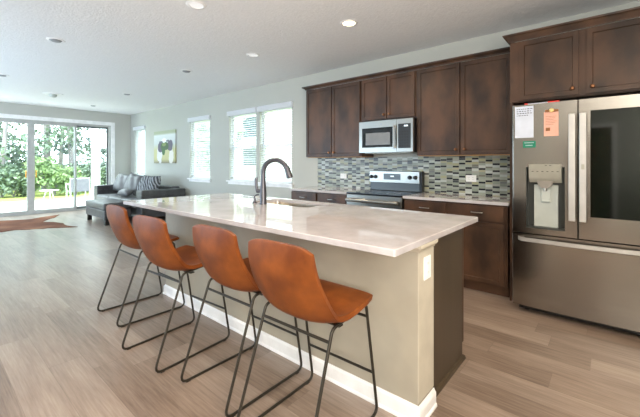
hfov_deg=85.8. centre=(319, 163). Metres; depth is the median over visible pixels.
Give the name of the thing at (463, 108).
upper cabinet
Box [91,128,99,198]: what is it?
porch post
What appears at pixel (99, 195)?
seat cushion
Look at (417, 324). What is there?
kitchen island
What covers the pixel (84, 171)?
bush
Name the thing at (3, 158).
tree
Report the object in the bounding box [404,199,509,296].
base cabinet
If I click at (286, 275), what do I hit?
bar stool
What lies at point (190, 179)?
trim
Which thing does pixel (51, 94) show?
smoke detector
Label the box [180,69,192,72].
recessed light
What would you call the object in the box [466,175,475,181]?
wall outlet
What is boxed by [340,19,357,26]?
recessed light
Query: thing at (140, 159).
window blind
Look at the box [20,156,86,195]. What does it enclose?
bush
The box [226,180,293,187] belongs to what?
trim
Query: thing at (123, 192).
lumbar pillow
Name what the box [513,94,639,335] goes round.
refrigerator
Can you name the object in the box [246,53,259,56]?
recessed light
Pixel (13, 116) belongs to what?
trim
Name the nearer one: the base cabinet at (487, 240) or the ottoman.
the base cabinet at (487, 240)
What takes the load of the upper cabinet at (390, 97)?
attached to the wall at (304, 169)
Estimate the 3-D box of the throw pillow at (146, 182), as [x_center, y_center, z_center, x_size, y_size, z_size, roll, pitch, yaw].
[-4.078,0.526,8.199,0.986,0.476,0.334,0,0,45]
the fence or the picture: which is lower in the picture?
the fence
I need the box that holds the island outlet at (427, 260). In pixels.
[424,255,430,280]
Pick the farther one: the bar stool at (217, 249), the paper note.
the paper note
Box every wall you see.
[0,102,130,178]
[131,1,639,198]
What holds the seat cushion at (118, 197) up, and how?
on the sofa
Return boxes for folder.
[524,100,558,104]
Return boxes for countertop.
[123,193,477,256]
[289,186,370,193]
[403,192,509,205]
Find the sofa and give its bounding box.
[93,184,185,216]
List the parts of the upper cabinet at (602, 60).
door, door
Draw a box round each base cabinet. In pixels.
[291,191,346,203]
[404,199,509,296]
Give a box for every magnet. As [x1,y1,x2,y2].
[523,141,535,147]
[545,108,557,111]
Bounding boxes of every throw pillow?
[113,173,128,190]
[124,172,142,195]
[137,175,160,189]
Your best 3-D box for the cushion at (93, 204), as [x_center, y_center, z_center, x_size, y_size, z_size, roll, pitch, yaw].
[-4.699,0.901,7.639,1.220,0.150,0.540,0,0,40]
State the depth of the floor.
2.31 m
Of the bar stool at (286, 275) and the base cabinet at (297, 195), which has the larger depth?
the base cabinet at (297, 195)
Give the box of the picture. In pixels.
[154,129,175,162]
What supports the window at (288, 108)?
in the wall at (304, 169)
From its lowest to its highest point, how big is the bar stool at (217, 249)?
0.934 m
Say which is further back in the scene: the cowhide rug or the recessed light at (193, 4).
the cowhide rug
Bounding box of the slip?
[544,111,558,135]
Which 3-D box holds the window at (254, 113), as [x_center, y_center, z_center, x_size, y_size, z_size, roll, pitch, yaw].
[-1.474,-0.334,6.946,0.870,1.370,0.050,0,0,40]
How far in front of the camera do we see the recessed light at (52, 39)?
4.05 m
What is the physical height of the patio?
0.100 m
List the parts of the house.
pane, pane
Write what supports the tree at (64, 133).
on the lawn
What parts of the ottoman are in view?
leg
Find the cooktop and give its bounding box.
[347,190,419,196]
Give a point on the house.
(286, 110)
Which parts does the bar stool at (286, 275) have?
sled leg, bucket seat, sled leg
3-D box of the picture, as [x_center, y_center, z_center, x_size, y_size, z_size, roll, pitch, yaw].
[-4.032,-0.426,8.948,1.180,0.845,0.033,0,0,40]
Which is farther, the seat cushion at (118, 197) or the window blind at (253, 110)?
the seat cushion at (118, 197)
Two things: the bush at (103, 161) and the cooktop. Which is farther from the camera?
the bush at (103, 161)
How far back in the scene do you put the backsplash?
4.29 m
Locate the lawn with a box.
[0,186,90,202]
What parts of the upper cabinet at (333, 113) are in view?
door, door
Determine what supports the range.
on the floor
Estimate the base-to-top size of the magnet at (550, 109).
0.036 m
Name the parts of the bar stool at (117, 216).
sled leg, bucket seat, sled leg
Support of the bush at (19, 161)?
on the lawn
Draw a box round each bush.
[0,143,61,181]
[0,162,41,196]
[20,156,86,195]
[60,159,105,186]
[88,158,105,184]
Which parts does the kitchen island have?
baseboard, cap molding, panel, shoe molding, frame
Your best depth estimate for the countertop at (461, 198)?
3.66 m
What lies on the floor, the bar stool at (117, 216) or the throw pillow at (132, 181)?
the bar stool at (117, 216)
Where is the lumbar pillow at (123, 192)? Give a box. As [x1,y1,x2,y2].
[117,189,133,196]
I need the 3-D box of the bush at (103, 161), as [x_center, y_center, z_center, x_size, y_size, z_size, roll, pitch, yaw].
[-10.791,0.553,17.377,1.998,1.763,1.463,0,0,-31]
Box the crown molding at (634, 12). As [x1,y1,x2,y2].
[302,6,639,90]
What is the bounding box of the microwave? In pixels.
[359,118,416,153]
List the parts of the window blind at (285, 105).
rail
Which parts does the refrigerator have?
door, handle, freezer drawer, handle, door, glass panel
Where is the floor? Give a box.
[0,210,639,416]
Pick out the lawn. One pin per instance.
(39, 195)
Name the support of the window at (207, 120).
in the wall at (304, 169)
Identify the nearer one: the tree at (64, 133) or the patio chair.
the patio chair
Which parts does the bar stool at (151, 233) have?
sled leg, bucket seat, sled leg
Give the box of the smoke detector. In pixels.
[43,92,62,97]
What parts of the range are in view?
handle, oven door, control panel, panel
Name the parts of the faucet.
lever, spout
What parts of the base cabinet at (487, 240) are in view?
drawer, drawer, door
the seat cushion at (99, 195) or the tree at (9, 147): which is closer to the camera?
the seat cushion at (99, 195)
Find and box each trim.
[0,113,114,183]
[187,178,210,182]
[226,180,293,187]
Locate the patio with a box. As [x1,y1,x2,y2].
[0,197,90,212]
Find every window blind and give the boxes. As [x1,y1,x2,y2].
[133,125,144,174]
[187,115,210,178]
[227,107,256,180]
[257,101,292,182]
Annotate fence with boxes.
[5,164,105,190]
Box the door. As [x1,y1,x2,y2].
[0,118,110,216]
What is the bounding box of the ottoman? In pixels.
[85,198,131,225]
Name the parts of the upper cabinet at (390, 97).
door, door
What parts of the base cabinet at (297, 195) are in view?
drawer, drawer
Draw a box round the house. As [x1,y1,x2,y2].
[196,110,291,179]
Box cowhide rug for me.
[0,215,75,231]
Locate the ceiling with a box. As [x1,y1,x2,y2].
[0,0,639,114]
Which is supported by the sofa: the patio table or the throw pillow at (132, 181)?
the throw pillow at (132, 181)
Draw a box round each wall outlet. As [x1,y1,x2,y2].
[340,173,346,178]
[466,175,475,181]
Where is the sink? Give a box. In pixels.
[269,202,315,206]
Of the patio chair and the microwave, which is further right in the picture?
the microwave
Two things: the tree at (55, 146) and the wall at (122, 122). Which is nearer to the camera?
the wall at (122, 122)
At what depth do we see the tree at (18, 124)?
17.33 m
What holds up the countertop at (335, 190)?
on the base cabinet at (297, 195)
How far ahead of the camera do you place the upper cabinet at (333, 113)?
4.93 m
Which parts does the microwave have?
door glass, door, handle, control panel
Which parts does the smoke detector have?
mounting plate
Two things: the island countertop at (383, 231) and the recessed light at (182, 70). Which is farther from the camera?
the recessed light at (182, 70)
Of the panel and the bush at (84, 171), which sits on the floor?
the panel
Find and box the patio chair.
[66,178,90,204]
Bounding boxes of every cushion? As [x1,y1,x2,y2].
[85,198,131,210]
[97,193,131,198]
[108,195,135,199]
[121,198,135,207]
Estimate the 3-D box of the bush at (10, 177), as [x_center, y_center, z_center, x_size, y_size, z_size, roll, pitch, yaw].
[-12.453,0.669,14.066,1.650,1.467,1.843,0,0,40]
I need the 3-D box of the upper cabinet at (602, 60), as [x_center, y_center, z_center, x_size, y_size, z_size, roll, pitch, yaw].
[2.350,-0.840,3.096,1.035,0.558,0.659,0,0,40]
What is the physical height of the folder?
0.014 m
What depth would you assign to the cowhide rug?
7.18 m
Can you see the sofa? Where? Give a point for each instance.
(100, 191)
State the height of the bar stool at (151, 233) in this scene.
0.934 m
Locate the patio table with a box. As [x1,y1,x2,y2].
[39,189,57,204]
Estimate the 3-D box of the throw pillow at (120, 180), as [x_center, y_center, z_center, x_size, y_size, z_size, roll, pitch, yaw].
[-5.273,0.526,9.217,0.708,0.552,0.277,0,0,32]
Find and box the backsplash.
[318,155,509,196]
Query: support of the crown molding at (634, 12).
attached to the upper cabinet at (602, 60)
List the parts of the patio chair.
frame, backrest, frame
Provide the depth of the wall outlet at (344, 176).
5.22 m
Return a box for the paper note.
[515,106,533,137]
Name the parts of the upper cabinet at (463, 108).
door, door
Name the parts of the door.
sliding panel, sliding panel, sliding panel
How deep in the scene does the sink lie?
3.45 m
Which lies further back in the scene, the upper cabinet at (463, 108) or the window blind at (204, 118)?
the window blind at (204, 118)
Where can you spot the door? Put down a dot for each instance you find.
(30, 174)
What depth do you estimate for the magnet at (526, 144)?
2.92 m
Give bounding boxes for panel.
[510,103,515,300]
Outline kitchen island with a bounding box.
[163,212,465,416]
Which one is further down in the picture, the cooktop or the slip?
the cooktop
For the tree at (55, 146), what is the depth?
16.97 m
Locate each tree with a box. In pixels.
[0,122,20,163]
[0,122,22,146]
[0,122,54,196]
[10,125,72,189]
[45,125,100,165]
[50,125,84,163]
[60,128,105,187]
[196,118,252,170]
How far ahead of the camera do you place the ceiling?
3.97 m
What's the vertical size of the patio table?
0.458 m
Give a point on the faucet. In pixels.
(263, 194)
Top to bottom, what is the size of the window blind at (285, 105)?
1.412 m
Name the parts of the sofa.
arm, arm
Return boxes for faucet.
[254,158,292,204]
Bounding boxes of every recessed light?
[46,37,64,42]
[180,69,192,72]
[186,0,206,9]
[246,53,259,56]
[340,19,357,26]
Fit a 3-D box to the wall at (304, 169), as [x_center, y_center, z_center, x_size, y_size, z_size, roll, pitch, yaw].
[-0.831,-0.090,6.352,12.700,2.743,0.160,0,0,40]
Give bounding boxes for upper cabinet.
[306,81,373,157]
[362,70,416,121]
[417,53,510,155]
[510,18,639,105]
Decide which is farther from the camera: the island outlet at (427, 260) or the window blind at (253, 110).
the window blind at (253, 110)
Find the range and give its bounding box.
[345,171,423,209]
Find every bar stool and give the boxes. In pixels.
[97,204,184,327]
[122,215,229,372]
[180,224,301,416]
[237,239,377,416]
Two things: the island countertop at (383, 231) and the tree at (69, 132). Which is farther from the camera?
the tree at (69, 132)
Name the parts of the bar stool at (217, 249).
sled leg, bucket seat, sled leg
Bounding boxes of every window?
[193,120,209,178]
[233,113,255,180]
[263,108,291,182]

